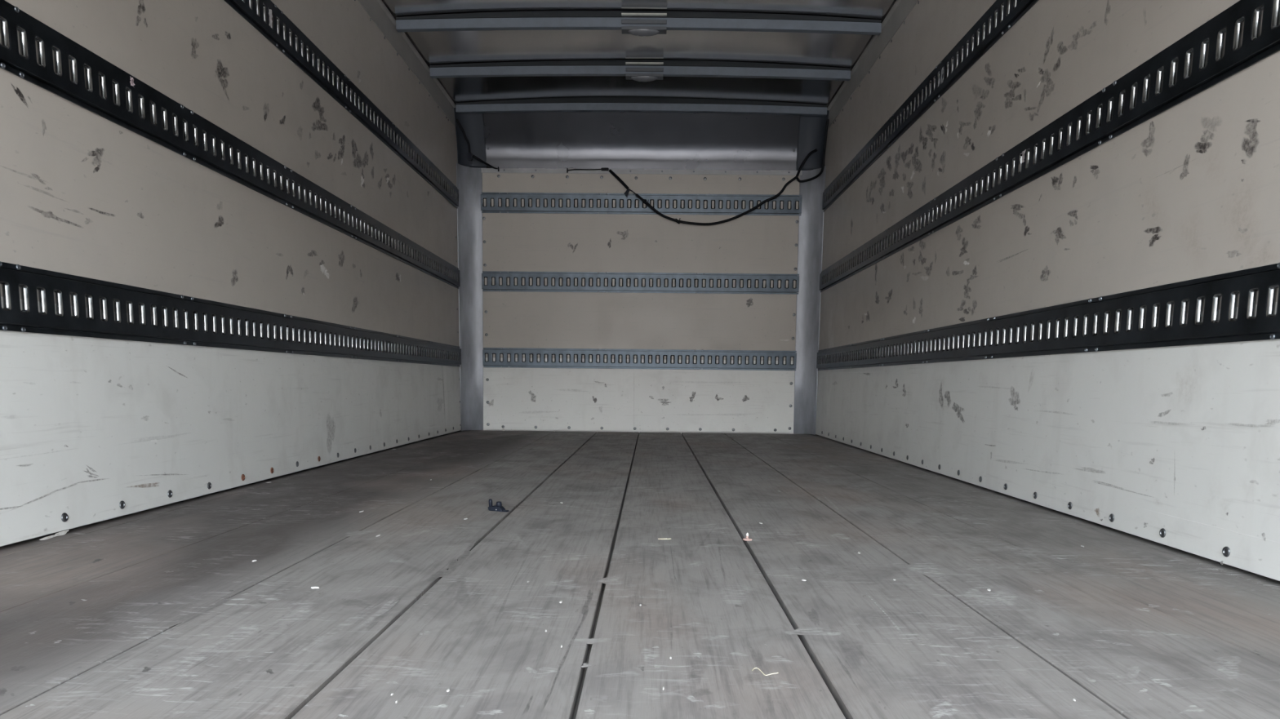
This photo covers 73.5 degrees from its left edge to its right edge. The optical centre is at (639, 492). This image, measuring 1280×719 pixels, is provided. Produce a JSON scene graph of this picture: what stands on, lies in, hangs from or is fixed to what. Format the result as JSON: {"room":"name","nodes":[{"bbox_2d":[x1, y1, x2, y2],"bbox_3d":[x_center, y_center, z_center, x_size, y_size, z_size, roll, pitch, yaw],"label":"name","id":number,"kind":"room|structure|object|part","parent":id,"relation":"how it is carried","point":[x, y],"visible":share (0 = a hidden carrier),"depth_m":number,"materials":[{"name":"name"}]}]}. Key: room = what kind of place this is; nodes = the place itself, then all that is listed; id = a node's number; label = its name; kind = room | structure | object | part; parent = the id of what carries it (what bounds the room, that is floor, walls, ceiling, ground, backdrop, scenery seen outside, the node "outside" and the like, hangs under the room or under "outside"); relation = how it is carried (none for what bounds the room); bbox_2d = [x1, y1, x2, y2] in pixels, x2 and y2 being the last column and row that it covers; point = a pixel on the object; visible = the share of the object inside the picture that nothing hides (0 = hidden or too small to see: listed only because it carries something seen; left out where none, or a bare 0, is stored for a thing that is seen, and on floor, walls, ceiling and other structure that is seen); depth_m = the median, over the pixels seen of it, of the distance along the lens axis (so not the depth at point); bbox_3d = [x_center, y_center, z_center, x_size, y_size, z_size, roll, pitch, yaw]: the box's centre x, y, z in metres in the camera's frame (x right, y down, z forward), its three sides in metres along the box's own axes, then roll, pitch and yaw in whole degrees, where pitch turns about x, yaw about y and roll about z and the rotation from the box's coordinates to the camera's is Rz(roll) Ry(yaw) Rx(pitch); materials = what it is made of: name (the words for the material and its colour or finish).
{"room":"truck cargo interior","nodes":[
{"label":"truck cargo interior","id":0,"kind":"room"},
{"bbox_2d":[0,0,461,547],"bbox_3d":[-1.271,-0.925,2.176,0.053,1.982,7.520,1,7,1],"label":"wall","id":1,"kind":"structure","parent":0,"point":[93,430],"depth_m":2.47,"materials":[{"name":"metal"}]},
{"bbox_2d":[0,0,460,288],"bbox_3d":[-1.230,-1.064,2.947,0.012,0.135,5.486,1,7,1],"label":"track","id":2,"kind":"object","parent":1,"relation":"attached to","point":[169,124],"visible":1,"depth_m":2.26,"materials":[{"name":"metal"}]},
{"bbox_2d":[129,75,134,85],"bbox_3d":[-1.232,-0.997,2.082,0.005,0.023,0.017,1,7,1],"label":"scrap","id":3,"kind":"object","parent":2,"relation":"attached to","point":[131,81],"visible":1,"depth_m":2.08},
{"bbox_2d":[0,261,461,366],"bbox_3d":[-1.236,-0.558,3.012,0.012,0.135,5.486,1,7,1],"label":"track","id":4,"kind":"object","parent":1,"relation":"attached to","point":[176,319],"visible":1,"depth_m":2.28,"materials":[{"name":"metal"}]},
{"bbox_2d":[224,0,458,208],"bbox_3d":[-1.225,-1.573,2.881,0.012,0.135,5.486,1,7,1],"label":"track","id":5,"kind":"object","parent":1,"relation":"attached to","point":[284,34],"visible":1,"depth_m":3.41,"materials":[{"name":"metal"}]},
{"bbox_2d":[268,8,272,27],"bbox_3d":[-1.217,-1.565,2.824,0.005,0.056,0.024,1,7,1],"label":"scrap","id":6,"kind":"object","parent":5,"relation":"attached to","point":[270,10],"visible":1,"depth_m":2.82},
{"bbox_2d":[354,0,455,127],"bbox_3d":[-1.255,-1.964,2.031,0.062,0.152,7.500,1,7,1],"label":"rail","id":7,"kind":"object","parent":1,"relation":"attached to","point":[377,11],"visible":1,"depth_m":4.45,"materials":[{"name":"metal"}]},
{"bbox_2d":[456,162,483,431],"bbox_3d":[-1.148,-1.291,5.764,0.203,1.744,0.051,-7,10,-44],"label":"corner post","id":8,"kind":"object","parent":1,"relation":"attached to","point":[468,180],"visible":1,"depth_m":5.78,"materials":[{"name":"metal"}]},
{"bbox_2d":[453,107,486,168],"bbox_3d":[-1.105,-2.320,5.576,0.168,0.349,0.200,1,7,1],"label":"corner gusset","id":9,"kind":"object","parent":1,"relation":"attached to","point":[473,125],"visible":0.87,"depth_m":5.62,"materials":[{"name":"grey metal"}]},
{"bbox_2d":[382,0,896,106],"bbox_3d":[-0.039,-1.892,2.035,2.496,0.477,7.520,1,7,1],"label":"ceiling","id":10,"kind":"structure","parent":0,"point":[435,47],"depth_m":4.58,"materials":[{"name":"metal"}]},
{"bbox_2d":[395,10,881,35],"bbox_3d":[-0.010,-2.306,4.206,2.368,0.096,0.052,1,7,1],"label":"bow","id":11,"kind":"object","parent":10,"relation":"attached to","point":[526,20],"visible":0.98,"depth_m":4.18,"materials":[{"name":"paint"}]},
{"bbox_2d":[621,13,666,35],"bbox_3d":[0.020,-2.285,4.195,0.220,0.092,0.065,1,7,1],"label":"dome lamp","id":12,"kind":"object","parent":11,"relation":"attached to","point":[634,30],"visible":1,"depth_m":4.17,"materials":[{"name":"white plastic"}]},
{"bbox_2d":[429,59,850,80],"bbox_3d":[-0.001,-2.389,4.845,2.368,0.097,0.052,1,7,1],"label":"bow","id":13,"kind":"object","parent":10,"relation":"attached to","point":[672,68],"visible":0.98,"depth_m":4.82,"materials":[{"name":"paint"}]},
{"bbox_2d":[625,62,663,81],"bbox_3d":[0.025,-2.368,4.834,0.212,0.092,0.065,1,7,1],"label":"dome lamp","id":14,"kind":"object","parent":13,"relation":"attached to","point":[636,77],"visible":1,"depth_m":4.81,"materials":[{"name":"white plastic"}]},
{"bbox_2d":[455,96,826,115],"bbox_3d":[0.007,-2.475,5.490,2.368,0.102,0.052,1,7,1],"label":"bow","id":15,"kind":"object","parent":10,"relation":"attached to","point":[603,104],"visible":1,"depth_m":5.47,"materials":[{"name":"paint"}]},
{"bbox_2d":[0,430,1279,718],"bbox_3d":[0.116,0.086,2.279,2.869,0.061,7.540,1,7,1],"label":"floor","id":16,"kind":"structure","parent":0,"point":[166,611],"depth_m":1.36,"materials":[{"name":"grey wood"}]},
{"bbox_2d":[488,498,508,512],"bbox_3d":[-0.378,0.034,2.288,0.059,0.031,0.021,4,8,25],"label":"clip","id":17,"kind":"object","parent":16,"relation":"on","point":[498,508],"visible":1,"depth_m":2.28,"materials":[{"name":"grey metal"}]},
{"bbox_3d":[-0.400,0.028,2.298,0.011,0.024,0.010,4,8,25],"label":"post","id":18,"kind":"part","parent":17,"relation":"part of","materials":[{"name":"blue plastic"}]},
{"bbox_3d":[-0.376,0.031,2.287,0.016,0.016,0.016,4,8,25],"label":"post","id":19,"kind":"part","parent":17,"relation":"part of","materials":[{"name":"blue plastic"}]},
{"bbox_2d":[742,533,751,541],"bbox_3d":[0.238,0.097,1.905,0.022,0.017,0.022,1,7,1],"label":"plug","id":20,"kind":"object","parent":16,"relation":"on","point":[747,539],"visible":1,"depth_m":1.90,"materials":[{"name":"plastic"}]},
{"bbox_2d":[751,667,777,675],"bbox_3d":[0.149,0.216,1.033,0.031,0.002,0.015,6,9,37],"label":"scrap","id":21,"kind":"object","parent":16,"relation":"on","point":[754,668],"visible":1,"depth_m":1.03,"materials":[{"name":"white paper"}]},
{"bbox_2d":[482,173,799,435],"bbox_3d":[-0.004,-1.257,5.833,2.496,1.753,0.053,1,7,1],"label":"wall","id":22,"kind":"structure","parent":0,"point":[639,401],"depth_m":5.82,"materials":[{"name":"metal"}]},
{"bbox_2d":[482,347,796,370],"bbox_3d":[-0.005,-0.911,5.848,2.137,0.135,0.012,1,7,1],"label":"track","id":23,"kind":"object","parent":22,"relation":"attached to","point":[490,352],"visible":1,"depth_m":5.84,"materials":[{"name":"metal"}]},
{"bbox_2d":[481,271,799,294],"bbox_3d":[0.001,-1.417,5.782,2.137,0.135,0.012,1,7,1],"label":"track","id":24,"kind":"object","parent":22,"relation":"attached to","point":[504,275],"visible":1,"depth_m":5.78,"materials":[{"name":"metal"}]},
{"bbox_2d":[480,191,801,215],"bbox_3d":[0.006,-1.926,5.716,2.137,0.135,0.012,1,7,1],"label":"track","id":25,"kind":"object","parent":22,"relation":"attached to","point":[557,197],"visible":1,"depth_m":5.71,"materials":[{"name":"metal"}]},
{"bbox_2d":[480,111,802,175],"bbox_3d":[0.010,-2.297,5.621,2.129,0.374,0.108,1,7,1],"label":"panel","id":26,"kind":"object","parent":22,"relation":"attached to","point":[534,142],"visible":0.96,"depth_m":5.64,"materials":[{"name":"metal"}]},
{"bbox_2d":[455,118,499,171],"bbox_3d":[-1.063,-2.264,5.594,0.314,0.280,0.040,-5,9,-37],"label":"cable","id":27,"kind":"object","parent":26,"relation":"attached to","point":[470,156],"visible":1,"depth_m":5.56,"materials":[{"name":"black rubber"}]},
{"bbox_2d":[566,119,828,225],"bbox_3d":[0.364,-2.089,5.660,1.695,0.627,0.176,2,7,8],"label":"cable","id":28,"kind":"object","parent":26,"relation":"hanging from","point":[678,221],"visible":1,"depth_m":5.67,"materials":[{"name":"black rubber"}]},
{"bbox_2d":[815,0,1279,581],"bbox_3d":[1.171,-0.895,2.148,0.053,1.982,7.520,1,7,1],"label":"wall","id":29,"kind":"structure","parent":0,"point":[1178,447],"depth_m":2.26,"materials":[{"name":"metal"}]},
{"bbox_2d":[793,164,826,435],"bbox_3d":[1.139,-1.263,5.738,0.051,1.744,0.203,-6,10,-43],"label":"corner post","id":30,"kind":"object","parent":29,"relation":"attached to","point":[811,221],"visible":0.94,"depth_m":5.75,"materials":[{"name":"metal"}]},
{"bbox_2d":[795,106,829,170],"bbox_3d":[1.118,-2.292,5.551,0.166,0.349,0.200,1,7,1],"label":"corner gusset","id":31,"kind":"object","parent":29,"relation":"attached to","point":[811,128],"visible":0.81,"depth_m":5.60,"materials":[{"name":"grey metal"}]},
{"bbox_2d":[826,0,919,128],"bbox_3d":[1.178,-1.934,2.004,0.062,0.152,7.500,1,7,1],"label":"rail","id":32,"kind":"object","parent":29,"relation":"attached to","point":[900,9],"visible":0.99,"depth_m":4.39,"materials":[{"name":"metal"}]},
{"bbox_2d":[822,0,1038,211],"bbox_3d":[1.157,-1.544,2.854,0.012,0.135,5.486,1,7,1],"label":"track","id":33,"kind":"object","parent":29,"relation":"attached to","point":[1002,15],"visible":1,"depth_m":3.35,"materials":[{"name":"metal"}]},
{"bbox_2d":[940,67,943,83],"bbox_3d":[1.154,-1.595,3.281,0.005,0.055,0.025,1,7,1],"label":"scrap","id":34,"kind":"object","parent":33,"relation":"attached to","point":[942,69],"visible":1,"depth_m":3.28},
{"bbox_2d":[816,262,1279,370],"bbox_3d":[1.146,-0.529,2.985,0.012,0.135,5.486,1,7,1],"label":"track","id":35,"kind":"object","parent":29,"relation":"attached to","point":[1129,320],"visible":1,"depth_m":2.06,"materials":[{"name":"metal"}]},
{"bbox_2d":[819,0,1279,292],"bbox_3d":[1.151,-1.034,2.920,0.012,0.135,5.486,1,7,1],"label":"track","id":36,"kind":"object","parent":29,"relation":"attached to","point":[1152,88],"visible":1,"depth_m":2.09,"materials":[{"name":"metal"}]},
{"bbox_2d":[1021,149,1026,162],"bbox_3d":[1.139,-0.999,2.548,0.005,0.036,0.021,1,7,1],"label":"scrap","id":37,"kind":"object","parent":36,"relation":"attached to","point":[1023,152],"visible":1,"depth_m":2.55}
]}

